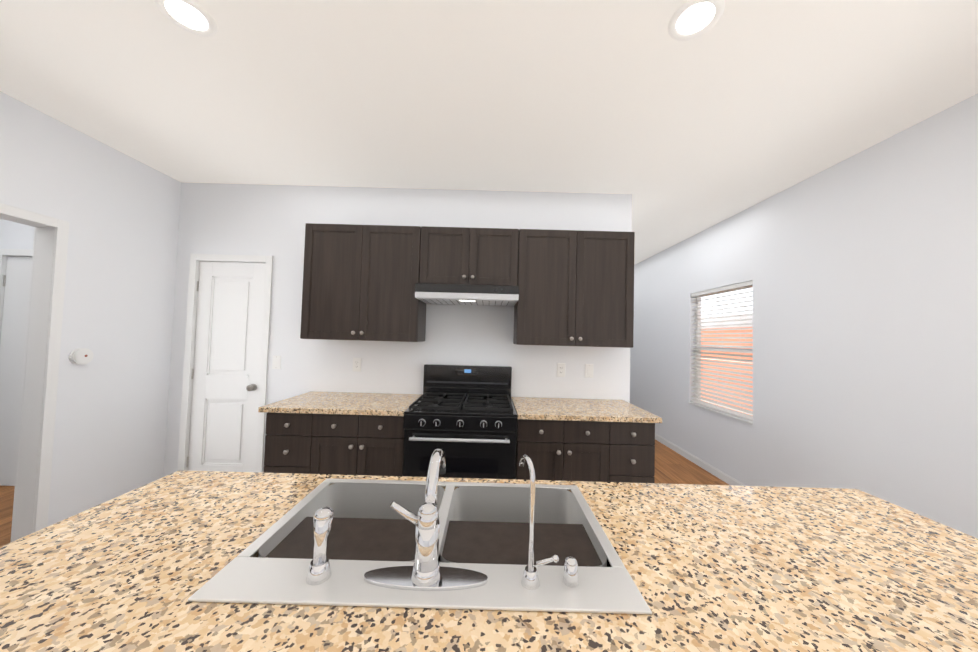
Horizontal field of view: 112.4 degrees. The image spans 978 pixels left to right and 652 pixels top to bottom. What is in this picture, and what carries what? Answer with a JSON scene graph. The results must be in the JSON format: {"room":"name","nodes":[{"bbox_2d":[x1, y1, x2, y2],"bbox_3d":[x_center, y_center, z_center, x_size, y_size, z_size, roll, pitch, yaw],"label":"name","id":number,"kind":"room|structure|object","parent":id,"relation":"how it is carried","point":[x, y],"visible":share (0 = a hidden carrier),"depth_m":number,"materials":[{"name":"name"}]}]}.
{"room":"kitchen","nodes":[
{"label":"kitchen","id":0,"kind":"room"},
{"bbox_2d":[0,91,180,526],"bbox_3d":[-2.866,-0.068,-1.132,0.120,2.740,8.070,2,-2,0],"label":"wall","id":1,"kind":"structure","parent":0,"point":[118,211],"depth_m":2.38,"materials":[{"name":"white paint"}]},
{"bbox_2d":[0,203,68,541],"bbox_3d":[-2.873,0.346,1.633,0.152,2.107,0.987,2,-2,0],"label":"trim","id":2,"kind":"structure","parent":1,"relation":"attached to","point":[39,397],"depth_m":2.08,"materials":[{"name":"white"}]},
{"bbox_2d":[69,348,93,364],"bbox_3d":[-2.790,0.208,2.245,0.038,0.112,0.112,2,-2,0],"label":"thermostat","id":3,"kind":"object","parent":1,"relation":"attached to","point":[79,356],"visible":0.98,"depth_m":2.23,"materials":[{"name":"white plastic"}]},
{"bbox_2d":[0,182,631,476],"bbox_3d":[-1.772,0.105,2.959,6.046,2.740,0.120,2,-2,0],"label":"wall","id":4,"kind":"structure","parent":0,"point":[243,219],"depth_m":2.92,"materials":[{"name":"white paint"}]},
{"bbox_2d":[0,256,31,485],"bbox_3d":[-3.990,0.394,2.898,0.740,2.024,0.102,2,-2,0],"label":"hall door","id":5,"kind":"structure","parent":4,"relation":"in","point":[16,280],"depth_m":2.91,"materials":[{"name":"white wood"}]},
{"bbox_2d":[0,249,32,343],"bbox_3d":[-3.986,0.370,2.942,0.854,2.092,0.136,2,-2,0],"label":"door frame","id":6,"kind":"structure","parent":4,"relation":"attached to","point":[4,253],"depth_m":2.91,"materials":[{"name":"white wood"}]},
{"bbox_2d":[177,254,272,472],"bbox_3d":[-2.317,0.415,2.940,0.732,2.092,0.136,2,-2,0],"label":"door frame","id":7,"kind":"structure","parent":4,"relation":"attached to","point":[187,384],"depth_m":2.88,"materials":[{"name":"white wood"}]},
{"bbox_2d":[186,261,265,471],"bbox_3d":[-2.321,0.439,2.886,0.618,2.024,0.105,2,-2,0],"label":"pantry door","id":8,"kind":"structure","parent":4,"relation":"in","point":[225,377],"depth_m":2.91,"materials":[{"name":"white wood"}]},
{"bbox_2d":[272,355,280,368],"bbox_3d":[-1.873,0.321,2.887,0.073,0.120,0.008,2,-2,0],"label":"light switch","id":9,"kind":"object","parent":4,"relation":"attached to","point":[276,362],"depth_m":2.89,"materials":[{"name":"white plastic"}]},
{"bbox_2d":[353,358,360,370],"bbox_3d":[-1.164,0.340,2.886,0.073,0.120,0.008,2,-2,0],"label":"outlet","id":10,"kind":"object","parent":4,"relation":"attached to","point":[356,361],"depth_m":2.88,"materials":[{"name":"white plastic"}]},
{"bbox_2d":[300,223,425,341],"bbox_3d":[-1.009,-0.340,2.725,0.914,0.918,0.372,2,-2,0],"label":"upper cabinet","id":11,"kind":"object","parent":4,"relation":"attached to","point":[359,281],"visible":1,"depth_m":2.58,"materials":[{"name":"brown wood"}]},
{"bbox_2d":[415,283,518,305],"bbox_3d":[-0.164,-0.253,2.665,0.770,0.132,0.485,2,-2,0],"label":"range hood","id":12,"kind":"object","parent":4,"relation":"attached to","point":[458,294],"visible":1,"depth_m":2.43,"materials":[{"name":"silver metal"}]},
{"bbox_2d":[419,226,518,285],"bbox_3d":[-0.156,-0.546,2.732,0.775,0.460,0.372,2,-2,0],"label":"upper cabinet","id":13,"kind":"object","parent":4,"relation":"attached to","point":[468,256],"visible":0.94,"depth_m":2.59,"materials":[{"name":"brown wood"}]},
{"bbox_2d":[557,363,564,376],"bbox_3d":[0.635,0.388,2.884,0.073,0.120,0.008,2,-2,0],"label":"outlet","id":14,"kind":"object","parent":4,"relation":"attached to","point":[560,367],"depth_m":2.88,"materials":[{"name":"white plastic"}]},
{"bbox_2d":[513,229,634,347],"bbox_3d":[0.684,-0.295,2.723,0.914,0.918,0.372,2,-2,0],"label":"upper cabinet","id":15,"kind":"object","parent":4,"relation":"attached to","point":[576,287],"visible":0.98,"depth_m":2.58,"materials":[{"name":"brown wood"}]},
{"bbox_2d":[585,364,592,377],"bbox_3d":[0.882,0.394,2.883,0.073,0.120,0.008,2,-2,0],"label":"light switch","id":16,"kind":"object","parent":4,"relation":"attached to","point":[588,367],"depth_m":2.88,"materials":[{"name":"white plastic"}]},
{"bbox_2d":[0,440,728,546],"bbox_3d":[-1.139,1.493,1.499,7.390,0.100,13.440,2,-2,0],"label":"floor","id":17,"kind":"structure","parent":0,"point":[672,466],"depth_m":3.45,"materials":[{"name":"brown wood"}]},
{"bbox_2d":[258,391,422,475],"bbox_3d":[-1.081,1.027,2.530,0.994,0.905,0.667,2,-2,0],"label":"base cabinet","id":18,"kind":"object","parent":17,"relation":"on","point":[337,433],"visible":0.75,"depth_m":2.24,"materials":[{"name":"brown wood"}]},
{"bbox_2d":[403,364,516,478],"bbox_3d":[-0.197,0.916,2.487,0.755,1.172,0.736,2,-2,0],"label":"range","id":19,"kind":"object","parent":17,"relation":"on","point":[464,417],"visible":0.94,"depth_m":2.18,"materials":[{"name":"black metal"}]},
{"bbox_2d":[0,448,977,651],"bbox_3d":[0.095,0.865,0.640,2.475,1.160,1.090,2,-2,0],"label":"kitchen island","id":20,"kind":"object","parent":17,"relation":"on","point":[205,561],"visible":1,"depth_m":0.71,"materials":[{"name":"beige stone"}]},
{"bbox_2d":[187,478,651,651],"bbox_3d":[-0.134,0.634,0.879,0.877,0.196,0.530,2,-2,0],"label":"sink","id":21,"kind":"object","parent":20,"relation":"in","point":[484,526],"depth_m":0.78,"materials":[{"name":"silver metal"}]},
{"bbox_2d":[305,448,578,591],"bbox_3d":[-0.092,0.408,0.767,0.566,0.248,0.222,2,-2,0],"label":"faucet","id":22,"kind":"object","parent":21,"relation":"on","point":[425,573],"depth_m":0.68,"materials":[{"name":"silver metal"}]},
{"bbox_2d":[511,397,661,482],"bbox_3d":[0.673,1.074,2.527,0.981,0.905,0.667,2,-2,0],"label":"base cabinet","id":23,"kind":"object","parent":17,"relation":"on","point":[590,440],"visible":0.58,"depth_m":2.24,"materials":[{"name":"brown wood"}]},
{"bbox_2d":[0,0,977,264],"bbox_3d":[-1.062,-1.345,1.599,7.390,0.100,13.440,2,-2,0],"label":"ceiling","id":24,"kind":"structure","parent":0,"point":[740,106],"depth_m":1.75,"materials":[{"name":"white paint"}]},
{"bbox_2d":[155,0,216,36],"bbox_3d":[-1.269,-1.305,1.377,0.196,0.006,0.196,2,-2,0],"label":"recessed light","id":25,"kind":"object","parent":24,"relation":"in","point":[191,16],"visible":1,"depth_m":1.38,"materials":[{"name":"white plastic"}]},
{"bbox_2d":[668,0,724,40],"bbox_3d":[0.840,-1.250,1.335,0.196,0.006,0.196,2,-2,0],"label":"recessed light","id":26,"kind":"object","parent":24,"relation":"in","point":[691,19],"visible":1,"depth_m":1.33,"materials":[{"name":"white plastic"}]},
{"bbox_2d":[630,93,977,538],"bbox_3d":[2.533,0.171,1.544,0.120,2.740,13.440,2,-2,0],"label":"wall","id":27,"kind":"structure","parent":0,"point":[860,269],"depth_m":2.24,"materials":[{"name":"white paint"}]},
{"bbox_2d":[655,433,745,485],"bbox_3d":[2.431,1.497,1.498,0.015,0.083,13.200,2,-2,0],"label":"baseboard","id":28,"kind":"structure","parent":27,"relation":"attached to","point":[722,476],"depth_m":3.74,"materials":[{"name":"white wood"}]},
{"bbox_2d":[688,402,752,423],"bbox_3d":[2.481,0.921,3.529,0.086,0.018,0.959,2,-2,0],"label":"window sill","id":29,"kind":"structure","parent":27,"relation":"attached to","point":[724,413],"depth_m":3.44,"materials":[{"name":"white wood"}]},
{"bbox_2d":[695,286,752,415],"bbox_3d":[2.562,0.258,3.553,0.046,1.350,0.960,2,-2,0],"label":"window unit","id":30,"kind":"structure","parent":27,"relation":"in","point":[700,313],"depth_m":3.77,"materials":[{"name":"white plastic"}]},
{"bbox_2d":[691,280,752,420],"bbox_3d":[2.507,0.246,3.553,0.056,1.326,0.948,2,-2,0],"label":"window blinds","id":31,"kind":"object","parent":30,"relation":"attached to","point":[742,285],"visible":0.94,"depth_m":3.47,"materials":[{"name":"white plastic"}]},
{"label":"outside","id":32,"kind":"structure","parent":0,"visible":0},
{"bbox_3d":[3.618,2.000,4.482,2.120,0.050,12.000,2,-2,0],"label":"ground","id":33,"kind":"structure","parent":32,"visible":0},
{"bbox_2d":[701,313,752,415],"bbox_3d":[4.534,0.875,4.521,0.350,2.250,12.000,2,-2,0],"label":"brick house","id":34,"kind":"structure","parent":33,"relation":"on","point":[732,331],"depth_m":6.15,"materials":[{"name":"orange brick"}]}
]}

